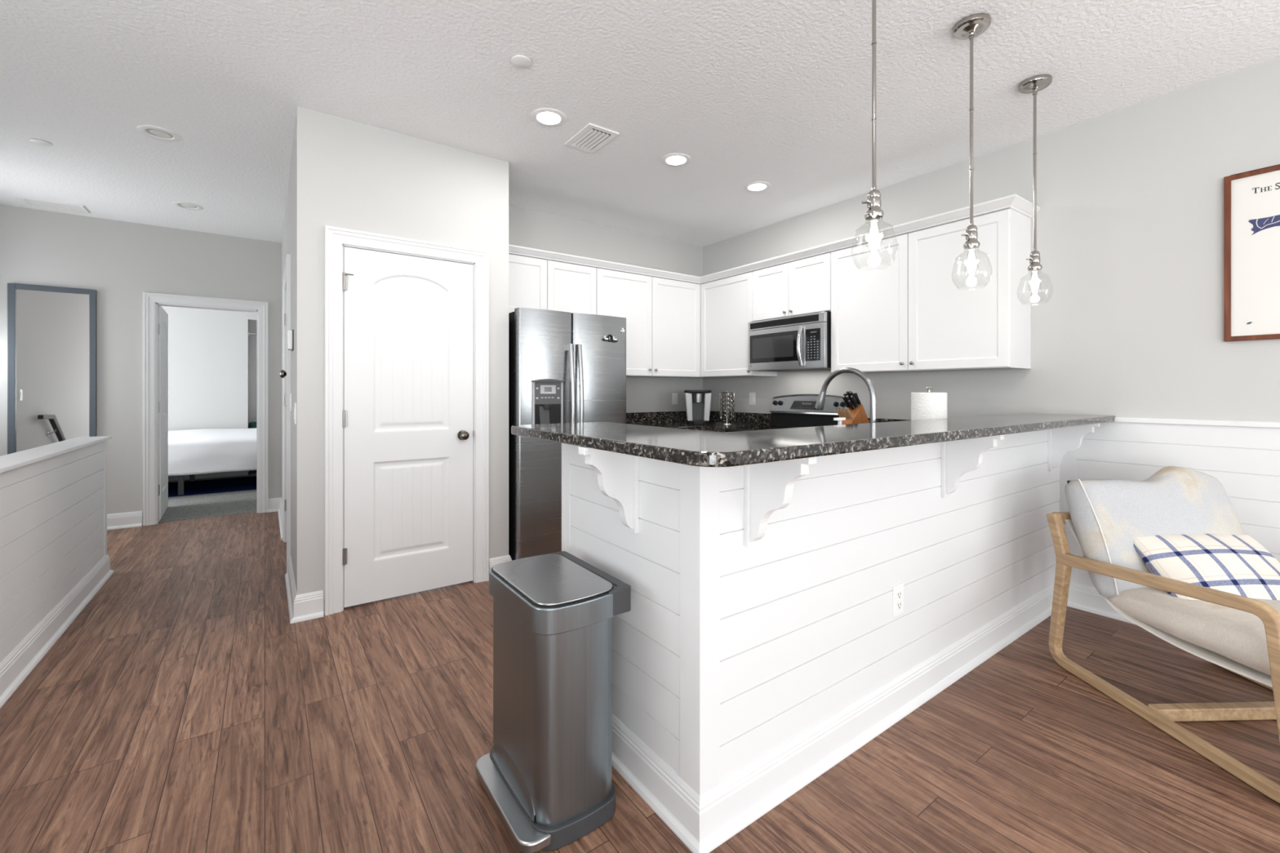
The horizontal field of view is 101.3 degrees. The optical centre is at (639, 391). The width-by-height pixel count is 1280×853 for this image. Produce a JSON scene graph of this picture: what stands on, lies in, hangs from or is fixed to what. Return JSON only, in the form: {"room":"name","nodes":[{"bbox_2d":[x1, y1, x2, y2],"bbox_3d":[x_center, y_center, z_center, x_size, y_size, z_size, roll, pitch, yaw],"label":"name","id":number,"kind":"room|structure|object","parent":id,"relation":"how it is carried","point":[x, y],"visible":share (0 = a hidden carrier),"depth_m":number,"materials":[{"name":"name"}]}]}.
{"room":"open-plan kitchen","nodes":[
{"label":"open-plan kitchen","id":0,"kind":"room"},
{"bbox_2d":[0,441,103,662],"bbox_3d":[-2.060,0.772,1.303,0.115,0.900,5.316,0,0,-36],"label":"wall","id":1,"kind":"structure","parent":0,"point":[51,509],"depth_m":2.52,"materials":[{"name":"white paint"}]},
{"bbox_2d":[0,435,111,473],"bbox_3d":[-2.062,0.311,1.303,0.162,0.021,5.358,0,0,-36],"label":"trim","id":2,"kind":"structure","parent":1,"relation":"attached to","point":[11,461],"depth_m":2.60,"materials":[{"name":"white paint"}]},
{"bbox_2d":[0,554,114,708],"bbox_3d":[-2.056,1.155,1.325,0.147,0.135,5.348,0,0,-36],"label":"baseboard","id":3,"kind":"structure","parent":1,"relation":"attached to","point":[20,663],"depth_m":2.51,"materials":[{"name":"white paint"}]},
{"bbox_2d":[103,440,106,556],"bbox_3d":[-3.588,0.712,3.443,0.119,0.780,0.064,0,0,-36],"label":"trim","id":4,"kind":"structure","parent":1,"relation":"attached to","point":[104,442],"depth_m":3.46,"materials":[{"name":"white paint"}]},
{"bbox_2d":[0,204,281,525],"bbox_3d":[-4.593,-0.149,4.793,2.405,2.743,0.120,0,0,-36],"label":"wall","id":5,"kind":"structure","parent":0,"point":[120,260],"depth_m":4.70,"materials":[{"name":"grey paint"}]},
{"bbox_2d":[7,283,97,454],"bbox_3d":[-4.960,-0.081,4.437,0.511,1.610,0.029,0,0,-36],"label":"wall mirror","id":6,"kind":"object","parent":5,"relation":"attached to","point":[52,331],"visible":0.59,"depth_m":4.42,"materials":[{"name":"grey mirror"}]},
{"bbox_2d":[106,497,282,540],"bbox_3d":[-4.186,1.155,4.211,2.190,0.135,1.300,0,0,-36],"label":"baseboard","id":7,"kind":"structure","parent":5,"relation":"attached to","point":[129,519],"depth_m":4.71,"materials":[{"name":"white paint"}]},
{"bbox_2d":[142,292,268,525],"bbox_3d":[-4.386,0.162,5.385,0.928,2.121,0.886,0,0,-36],"label":"door frame","id":8,"kind":"structure","parent":5,"relation":"in","point":[155,318],"depth_m":4.98,"materials":[{"name":"white paint"}]},
{"bbox_2d":[161,306,256,480],"bbox_3d":[-5.854,-0.149,6.208,4.700,2.743,3.890,0,0,-36],"label":"wall","id":9,"kind":"structure","parent":0,"point":[212,355],"depth_m":7.37,"materials":[{"name":"grey paint"}]},
{"bbox_2d":[281,115,296,587],"bbox_3d":[-2.738,-0.149,4.168,0.115,2.743,3.055,0,0,-36],"label":"wall","id":10,"kind":"structure","parent":0,"point":[289,233],"depth_m":3.34,"materials":[{"name":"grey paint"}]},
{"bbox_2d":[280,253,290,573],"bbox_3d":[-2.594,0.157,3.917,0.173,2.130,1.018,0,0,-36],"label":"door","id":11,"kind":"structure","parent":10,"relation":"in","point":[285,373],"depth_m":3.48,"materials":[{"name":"white paint"}]},
{"bbox_2d":[287,329,293,351],"bbox_3d":[-2.108,-0.306,3.164,0.028,0.120,0.140,0,0,-36],"label":"thermostat","id":12,"kind":"object","parent":10,"relation":"attached to","point":[290,333],"visible":1,"depth_m":3.11,"materials":[{"name":"grey plastic"}]},
{"bbox_2d":[289,393,291,411],"bbox_3d":[-2.246,0.072,3.373,0.009,0.115,0.072,0,0,-36],"label":"light switch","id":13,"kind":"object","parent":10,"relation":"attached to","point":[291,393],"visible":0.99,"depth_m":3.34,"materials":[{"name":"white plastic"}]},
{"bbox_2d":[293,402,296,424],"bbox_3d":[-1.897,0.122,2.885,0.009,0.115,0.115,0,0,-36],"label":"light switch","id":14,"kind":"object","parent":10,"relation":"attached to","point":[295,407],"visible":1,"depth_m":2.85,"materials":[{"name":"white plastic"}]},
{"bbox_2d":[296,106,508,614],"bbox_3d":[-1.575,-0.149,3.456,1.178,2.743,0.775,0,0,-36],"label":"wall","id":15,"kind":"structure","parent":0,"point":[351,175],"depth_m":3.01,"materials":[{"name":"grey paint"}]},
{"bbox_2d":[284,555,511,623],"bbox_3d":[-1.585,1.155,3.469,1.242,0.135,0.872,0,0,-36],"label":"baseboard","id":16,"kind":"structure","parent":15,"relation":"attached to","point":[309,606],"depth_m":2.84,"materials":[{"name":"white paint"}]},
{"bbox_2d":[324,225,488,615],"bbox_3d":[-1.372,0.159,3.159,0.911,2.126,0.175,0,0,-36],"label":"door","id":17,"kind":"structure","parent":15,"relation":"in","point":[406,320],"depth_m":3.11,"materials":[{"name":"white paint"}]},
{"bbox_2d":[508,205,702,413],"bbox_3d":[-0.384,-0.149,4.846,2.497,2.743,0.100,0,0,-36],"label":"wall","id":18,"kind":"structure","parent":0,"point":[530,228],"depth_m":4.98,"materials":[{"name":"grey paint"}]},
{"bbox_2d":[508,253,596,315],"bbox_3d":[-0.817,-0.809,4.260,0.903,0.462,0.347,0,0,-36],"label":"upper cabinet","id":19,"kind":"object","parent":18,"relation":"attached to","point":[533,282],"visible":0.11,"depth_m":4.16,"materials":[{"name":"white paint"}]},
{"bbox_2d":[596,267,700,377],"bbox_3d":[0.025,-0.588,4.862,1.162,0.905,0.347,0,0,-36],"label":"upper cabinet","id":20,"kind":"object","parent":18,"relation":"attached to","point":[662,315],"visible":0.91,"depth_m":4.76,"materials":[{"name":"white paint"}]},
{"bbox_2d":[671,392,677,404],"bbox_3d":[0.354,0.076,5.307,0.072,0.115,0.009,0,0,-36],"label":"light switch","id":21,"kind":"object","parent":18,"relation":"attached to","point":[674,395],"visible":1,"depth_m":5.30,"materials":[{"name":"white plastic"}]},
{"bbox_2d":[626,410,771,425],"bbox_3d":[0.341,0.256,4.694,1.492,0.104,0.994,0,0,-36],"label":"backsplash","id":22,"kind":"structure","parent":18,"relation":"attached to","point":[660,416],"depth_m":5.09,"materials":[{"name":"stone"}]},
{"bbox_2d":[691,284,714,378],"bbox_3d":[0.623,-0.588,5.305,0.323,0.905,0.323,0,0,-36],"label":"upper cabinet","id":23,"kind":"object","parent":18,"relation":"attached to","point":[700,377],"visible":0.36,"depth_m":5.08,"materials":[{"name":"white paint"}]},
{"bbox_2d":[0,472,1279,852],"bbox_3d":[-0.484,1.250,1.068,7.255,0.064,18.500,0,0,-36],"label":"floor","id":24,"kind":"structure","parent":0,"point":[183,709],"depth_m":1.83,"materials":[{"name":"brown laminate"}]},
{"bbox_2d":[168,475,256,497],"bbox_3d":[-5.657,1.217,6.620,2.900,0.001,1.250,0,0,-36],"label":"rug","id":25,"kind":"object","parent":24,"relation":"on","point":[246,483],"visible":0.33,"depth_m":6.72,"materials":[{"name":"black fabric"}]},
{"bbox_2d":[168,427,256,495],"bbox_3d":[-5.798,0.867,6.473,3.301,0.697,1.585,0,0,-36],"label":"bed","id":26,"kind":"object","parent":25,"relation":"on","point":[191,452],"visible":0.27,"depth_m":6.15,"materials":[{"name":"white fabric"}]},
{"bbox_2d":[248,417,256,473],"bbox_3d":[-5.596,0.799,7.936,0.510,0.836,0.180,0,0,-36],"label":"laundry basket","id":27,"kind":"object","parent":24,"relation":"on","point":[251,424],"visible":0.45,"depth_m":7.74,"materials":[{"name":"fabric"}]},
{"bbox_2d":[475,551,631,852],"bbox_3d":[-0.285,0.894,1.613,0.342,0.651,0.446,0,0,-36],"label":"trash can","id":28,"kind":"object","parent":24,"relation":"on","point":[546,773],"visible":1,"depth_m":1.46,"materials":[{"name":"silver metal"}]},
{"bbox_2d":[508,307,626,560],"bbox_3d":[-0.664,0.327,3.983,0.858,1.750,0.918,0,0,-36],"label":"refrigerator","id":29,"kind":"object","parent":24,"relation":"on","point":[562,370],"visible":0.59,"depth_m":3.55,"materials":[{"name":"silver metal"}]},
{"bbox_2d":[532,378,564,382],"bbox_3d":[-0.620,-0.071,3.531,0.220,0.021,0.044,0,0,-36],"label":"hood","id":30,"kind":"object","parent":29,"relation":"attached to","point":[533,380],"depth_m":3.51,"materials":[{"name":"grey plastic"}]},
{"bbox_2d":[602,334,617,342],"bbox_3d":[-0.218,-0.386,3.819,0.136,0.056,0.012,0,0,-36],"label":"magnet","id":31,"kind":"object","parent":29,"relation":"attached to","point":[605,339],"visible":1,"depth_m":3.81,"materials":[{"name":"black plastic"}]},
{"bbox_2d":[724,394,846,431],"bbox_3d":[1.157,0.613,4.197,0.689,1.178,0.759,0,0,-36],"label":"range","id":32,"kind":"object","parent":24,"relation":"on","point":[794,411],"visible":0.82,"depth_m":4.38,"materials":[{"name":"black metal"}]},
{"bbox_2d":[724,425,799,431],"bbox_3d":[1.155,0.313,4.195,0.570,0.018,0.759,0,0,-36],"label":"cooktop","id":33,"kind":"object","parent":32,"relation":"in","point":[767,427],"depth_m":4.32,"materials":[{"name":"black glass"}]},
{"bbox_2d":[1046,466,1279,803],"bbox_3d":[2.241,0.779,1.967,0.740,0.882,0.916,0,0,-2],"label":"armchair","id":34,"kind":"object","parent":24,"relation":"on","point":[1240,635],"visible":0.81,"depth_m":2.08,"materials":[{"name":"white fabric"}]},
{"bbox_2d":[1064,466,1244,598],"bbox_3d":[2.231,0.599,2.264,0.680,0.523,0.321,0,0,-2],"label":"cushion","id":35,"kind":"object","parent":34,"relation":"on","point":[1104,517],"depth_m":2.21,"materials":[{"name":"grey fabric"}]},
{"bbox_2d":[1106,587,1279,675],"bbox_3d":[2.244,0.840,1.869,0.640,0.154,0.660,0,0,-2],"label":"seat cushion","id":36,"kind":"object","parent":34,"relation":"on","point":[1234,640],"depth_m":1.84,"materials":[{"name":"fabric"}]},
{"bbox_2d":[1133,533,1279,599],"bbox_3d":[2.292,0.726,2.064,0.540,0.276,0.288,0,0,-2],"label":"throw pillow","id":37,"kind":"object","parent":34,"relation":"on","point":[1238,564],"visible":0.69,"depth_m":2.05,"materials":[{"name":"white fabric"}]},
{"bbox_3d":[-0.013,0.783,4.651,0.849,0.878,0.647,0,0,-36],"label":"base cabinet","id":38,"kind":"object","parent":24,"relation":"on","visible":0},
{"bbox_2d":[628,421,777,432],"bbox_3d":[0.342,0.326,4.693,1.492,0.035,0.992,0,0,-36],"label":"countertop","id":39,"kind":"structure","parent":38,"relation":"on","point":[713,426],"depth_m":4.68,"materials":[{"name":"stone"}]},
{"bbox_2d":[684,390,711,424],"bbox_3d":[0.544,0.148,4.948,0.250,0.318,0.290,0,0,2],"label":"coffee maker","id":40,"kind":"object","parent":39,"relation":"on","point":[698,402],"visible":1,"depth_m":4.85,"materials":[{"name":"black plastic"}]},
{"bbox_2d":[691,421,705,424],"bbox_3d":[0.540,0.293,4.853,0.124,0.028,0.100,0,0,2],"label":"drip tray","id":41,"kind":"object","parent":40,"relation":"on","point":[692,422],"depth_m":4.81,"materials":[{"name":"black plastic"}]},
{"bbox_2d":[720,391,734,424],"bbox_3d":[0.811,0.154,4.883,0.139,0.306,0.140,0,0,-36],"label":"pod carousel","id":42,"kind":"object","parent":39,"relation":"on","point":[726,394],"visible":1,"depth_m":4.85,"materials":[{"name":"silver metal"}]},
{"bbox_3d":[1.130,0.783,2.632,2.599,0.878,0.612,0,0,-36],"label":"base cabinet","id":43,"kind":"object","parent":24,"relation":"on","visible":0},
{"bbox_3d":[0.946,0.325,2.850,2.654,0.035,1.182,0,0,-36],"label":"countertop","id":44,"kind":"structure","parent":43,"relation":"on","visible":0},
{"bbox_2d":[833,417,845,425],"bbox_3d":[0.853,0.210,2.239,0.068,0.194,0.068,0,0,-36],"label":"soap dispenser","id":45,"kind":"object","parent":44,"relation":"on","point":[839,420],"visible":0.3,"depth_m":2.23,"materials":[{"name":"white plastic"}]},
{"bbox_2d":[814,367,875,422],"bbox_3d":[1.001,0.097,2.508,0.118,0.420,0.336,0,0,-36],"label":"faucet","id":46,"kind":"object","parent":44,"relation":"on","point":[820,404],"visible":0.7,"depth_m":2.45,"materials":[{"name":"silver metal"}]},
{"bbox_2d":[835,391,869,424],"bbox_3d":[1.514,0.153,3.702,0.307,0.310,0.110,0,0,-36],"label":"knife block","id":47,"kind":"object","parent":44,"relation":"on","point":[855,412],"visible":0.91,"depth_m":3.64,"materials":[{"name":"brown wood"}]},
{"bbox_2d":[911,386,946,420],"bbox_3d":[1.460,0.142,2.651,0.160,0.331,0.160,0,0,-36],"label":"paper towel roll","id":48,"kind":"object","parent":44,"relation":"on","point":[924,406],"visible":0.43,"depth_m":2.59,"materials":[{"name":"white paper"}]},
{"bbox_2d":[0,0,1279,246],"bbox_3d":[1.121,-1.571,-0.102,6.005,0.100,14.730,0,0,-36],"label":"ceiling","id":49,"kind":"structure","parent":0,"point":[778,93],"depth_m":2.65,"materials":[{"name":"white paint"}]},
{"bbox_2d":[29,138,51,146],"bbox_3d":[-3.657,-1.516,3.201,0.090,0.009,0.090,0,0,-36],"label":"sprinkler cover","id":50,"kind":"object","parent":49,"relation":"attached to","point":[39,142],"visible":1,"depth_m":3.19,"materials":[{"name":"white plastic"}]},
{"bbox_2d":[16,195,89,213],"bbox_3d":[-4.764,-1.515,4.271,0.360,0.012,0.210,0,0,-36],"label":"ceiling vent","id":51,"kind":"object","parent":49,"relation":"in","point":[28,201],"visible":1,"depth_m":4.26,"materials":[{"name":"white plastic"}]},
{"bbox_2d":[136,124,181,142],"bbox_3d":[-2.833,-1.518,3.093,0.194,0.007,0.194,0,0,-36],"label":"recessed light","id":52,"kind":"object","parent":49,"relation":"in","point":[171,136],"visible":1,"depth_m":3.09,"materials":[{"name":"white plastic"}]},
{"bbox_2d":[172,201,203,210],"bbox_3d":[-3.707,-1.518,4.299,0.194,0.007,0.194,0,0,-36],"label":"recessed light","id":53,"kind":"object","parent":49,"relation":"in","point":[194,206],"visible":1,"depth_m":4.30,"materials":[{"name":"white plastic"}]},
{"bbox_2d":[511,54,531,68],"bbox_3d":[-0.546,-1.516,2.414,0.090,0.009,0.090,0,0,-36],"label":"sprinkler cover","id":54,"kind":"object","parent":49,"relation":"attached to","point":[520,61],"visible":1,"depth_m":2.41,"materials":[{"name":"white plastic"}]},
{"bbox_2d":[530,107,566,126],"bbox_3d":[-0.507,-1.518,2.914,0.194,0.007,0.194,0,0,-36],"label":"recessed light","id":55,"kind":"object","parent":49,"relation":"in","point":[546,117],"visible":1,"depth_m":2.90,"materials":[{"name":"white plastic"}]},
{"bbox_2d":[564,123,619,153],"bbox_3d":[-0.292,-1.516,3.156,0.202,0.010,0.304,0,0,-36],"label":"ceiling vent","id":56,"kind":"object","parent":49,"relation":"in","point":[592,137],"visible":1,"depth_m":3.14,"materials":[{"name":"white plastic"}]},
{"bbox_2d":[661,152,690,166],"bbox_3d":[0.237,-1.518,3.446,0.194,0.007,0.194,0,0,-36],"label":"recessed light","id":57,"kind":"object","parent":49,"relation":"in","point":[677,159],"visible":1,"depth_m":3.43,"materials":[{"name":"white plastic"}]},
{"bbox_2d":[743,181,770,191],"bbox_3d":[0.871,-1.518,3.900,0.194,0.007,0.194,0,0,-36],"label":"recessed light","id":58,"kind":"object","parent":49,"relation":"in","point":[757,186],"visible":1,"depth_m":3.88,"materials":[{"name":"white plastic"}]},
{"bbox_2d":[851,0,897,270],"bbox_3d":[0.782,-0.966,1.752,0.142,1.110,0.142,0,0,-36],"label":"pendant lamp","id":59,"kind":"object","parent":49,"relation":"hanging from","point":[874,212],"visible":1,"depth_m":1.75,"materials":[{"name":"silver metal"}]},
{"bbox_2d":[861,189,884,220],"bbox_3d":[0.779,-0.624,1.750,0.066,0.097,0.060,0,0,-36],"label":"socket","id":60,"kind":"object","parent":59,"relation":"attached to","point":[874,212],"depth_m":1.73,"materials":[{"name":"silver metal"}]},
{"bbox_2d":[951,13,991,288],"bbox_3d":[1.376,-0.975,2.176,0.142,1.093,0.142,0,0,-36],"label":"pendant lamp","id":61,"kind":"object","parent":49,"relation":"hanging from","point":[971,26],"visible":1,"depth_m":2.17,"materials":[{"name":"silver metal"}]},
{"bbox_2d":[961,224,980,249],"bbox_3d":[1.373,-0.641,2.175,0.066,0.097,0.060,0,0,-36],"label":"socket","id":62,"kind":"object","parent":61,"relation":"attached to","point":[971,242],"depth_m":2.16,"materials":[{"name":"silver metal"}]},
{"bbox_2d":[1017,74,1053,303],"bbox_3d":[1.945,-0.976,2.584,0.142,1.091,0.142,0,0,-36],"label":"pendant lamp","id":63,"kind":"object","parent":49,"relation":"hanging from","point":[1034,84],"visible":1,"depth_m":2.58,"materials":[{"name":"silver metal"}]},
{"bbox_2d":[1026,250,1042,271],"bbox_3d":[1.942,-0.643,2.582,0.066,0.097,0.060,0,0,-36],"label":"socket","id":64,"kind":"object","parent":63,"relation":"attached to","point":[1034,260],"depth_m":2.57,"materials":[{"name":"silver metal"}]},
{"bbox_2d":[569,429,1059,782],"bbox_3d":[1.067,0.694,2.554,2.802,1.056,0.803,0,0,-36],"label":"wall","id":65,"kind":"structure","parent":0,"point":[808,628],"depth_m":1.77,"materials":[{"name":"white paint"}]},
{"bbox_2d":[577,446,639,533],"bbox_3d":[-0.097,0.305,1.609,0.190,0.278,0.054,0,0,-36],"label":"corbel","id":66,"kind":"object","parent":65,"relation":"attached to","point":[618,473],"visible":0.81,"depth_m":1.62,"materials":[{"name":"white paint"}]},
{"bbox_2d":[561,443,719,795],"bbox_3d":[-0.025,0.634,1.773,0.124,0.936,0.810,0,0,-36],"label":"trim","id":67,"kind":"structure","parent":65,"relation":"attached to","point":[700,486],"depth_m":1.44,"materials":[{"name":"white paint"}]},
{"bbox_2d":[743,457,817,546],"bbox_3d":[0.383,0.305,1.439,0.054,0.278,0.214,0,0,-36],"label":"corbel","id":68,"kind":"object","parent":65,"relation":"attached to","point":[768,487],"visible":0.84,"depth_m":1.46,"materials":[{"name":"white paint"}]},
{"bbox_2d":[511,413,1115,466],"bbox_3d":[1.033,0.149,2.440,2.989,0.033,1.143,0,0,-36],"label":"countertop","id":69,"kind":"structure","parent":65,"relation":"on","point":[700,448],"depth_m":1.57,"materials":[{"name":"stone"}]},
{"bbox_2d":[611,582,1053,852],"bbox_3d":[1.054,1.155,2.545,2.834,0.135,0.867,0,0,-36],"label":"baseboard","id":70,"kind":"structure","parent":65,"relation":"attached to","point":[703,823],"depth_m":1.67,"materials":[{"name":"white paint"}]},
{"bbox_2d":[892,582,903,617],"bbox_3d":[0.983,0.794,1.995,0.072,0.115,0.008,0,0,-36],"label":"outlet","id":71,"kind":"object","parent":65,"relation":"attached to","point":[897,590],"visible":1,"depth_m":1.99,"materials":[{"name":"white plastic"}]},
{"bbox_2d":[896,590,902,599],"bbox_3d":[0.985,0.774,1.992,0.034,0.030,0.002,0,0,-36],"label":"socket","id":72,"kind":"object","parent":71,"relation":"attached to","point":[899,593],"depth_m":1.99,"materials":[{"name":"grey plastic"}]},
{"bbox_2d":[896,600,902,610],"bbox_3d":[0.985,0.814,1.992,0.034,0.030,0.002,0,0,-36],"label":"socket","id":73,"kind":"object","parent":71,"relation":"attached to","point":[899,603],"depth_m":1.99,"materials":[{"name":"grey plastic"}]},
{"bbox_2d":[941,435,1004,497],"bbox_3d":[1.348,0.305,2.129,0.054,0.278,0.214,0,0,-36],"label":"corbel","id":74,"kind":"object","parent":65,"relation":"attached to","point":[958,457],"visible":0.77,"depth_m":2.15,"materials":[{"name":"white paint"}]},
{"bbox_2d":[1048,423,1100,471],"bbox_3d":[2.357,0.305,2.851,0.054,0.278,0.214,0,0,-36],"label":"corbel","id":75,"kind":"object","parent":65,"relation":"attached to","point":[1061,441],"visible":0.8,"depth_m":2.87,"materials":[{"name":"white paint"}]},
{"bbox_2d":[702,57,1279,586],"bbox_3d":[4.220,-0.149,0.630,0.112,2.743,12.315,0,0,-36],"label":"wall","id":76,"kind":"structure","parent":0,"point":[1130,217],"depth_m":2.81,"materials":[{"name":"grey paint"}]},
{"bbox_2d":[701,271,777,377],"bbox_3d":[0.900,-0.588,4.896,0.347,0.905,0.662,0,0,-36],"label":"upper cabinet","id":77,"kind":"object","parent":76,"relation":"attached to","point":[726,304],"visible":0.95,"depth_m":4.81,"materials":[{"name":"white paint"}]},
{"bbox_2d":[749,392,755,404],"bbox_3d":[1.061,0.070,4.964,0.009,0.115,0.072,0,0,-36],"label":"light switch","id":78,"kind":"object","parent":76,"relation":"attached to","point":[752,395],"visible":1,"depth_m":4.96,"materials":[{"name":"white plastic"}]},
{"bbox_2d":[752,252,831,321],"bbox_3d":[1.318,-0.821,4.312,0.347,0.439,0.769,0,0,-36],"label":"upper cabinet","id":79,"kind":"object","parent":76,"relation":"attached to","point":[802,286],"visible":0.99,"depth_m":4.20,"materials":[{"name":"white paint"}]},
{"bbox_2d":[748,311,831,371],"bbox_3d":[1.276,-0.387,4.282,0.448,0.423,0.756,0,0,-36],"label":"microwave","id":80,"kind":"object","parent":79,"relation":"attached to","point":[802,342],"visible":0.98,"depth_m":4.11,"materials":[{"name":"silver metal"}]},
{"bbox_2d":[867,417,911,422],"bbox_3d":[2.001,0.256,3.637,0.021,0.104,1.129,0,0,-36],"label":"backsplash","id":81,"kind":"structure","parent":76,"relation":"attached to","point":[877,420],"depth_m":3.87,"materials":[{"name":"stone"}]},
{"bbox_2d":[831,208,1031,373],"bbox_3d":[1.878,-0.588,3.529,0.347,0.905,1.154,0,0,-36],"label":"upper cabinet","id":82,"kind":"object","parent":76,"relation":"attached to","point":[908,314],"visible":0.99,"depth_m":3.30,"materials":[{"name":"white paint"}]},
{"bbox_2d":[508,194,1039,284],"bbox_3d":[0.548,-1.067,3.631,2.392,0.054,2.960,0,0,-36],"label":"crown molding","id":83,"kind":"structure","parent":82,"relation":"attached to","point":[1015,202],"depth_m":3.98,"materials":[{"name":"white paint"}]},
{"bbox_2d":[1059,449,1076,582],"bbox_3d":[2.451,0.635,3.004,0.004,0.934,0.075,0,0,-36],"label":"trim","id":84,"kind":"structure","parent":76,"relation":"attached to","point":[1068,466],"depth_m":3.00,"materials":[{"name":"white paint"}]},
{"bbox_2d":[1066,582,1137,625],"bbox_3d":[3.042,1.155,2.148,0.032,0.135,2.155,0,0,-36],"label":"baseboard","id":85,"kind":"structure","parent":76,"relation":"attached to","point":[1081,597],"depth_m":2.91,"materials":[{"name":"white paint"}]},
{"bbox_2d":[1114,417,1279,428],"bbox_3d":[3.127,0.154,2.061,0.026,0.027,1.915,0,0,-36],"label":"trim","id":86,"kind":"structure","parent":76,"relation":"attached to","point":[1120,420],"depth_m":2.57,"materials":[{"name":"white paint"}]},
{"bbox_2d":[1223,164,1279,342],"bbox_3d":[2.980,-0.631,2.264,0.025,0.789,0.616,0,0,-36],"label":"framed print","id":87,"kind":"object","parent":76,"relation":"attached to","point":[1251,198],"visible":1,"depth_m":2.44,"materials":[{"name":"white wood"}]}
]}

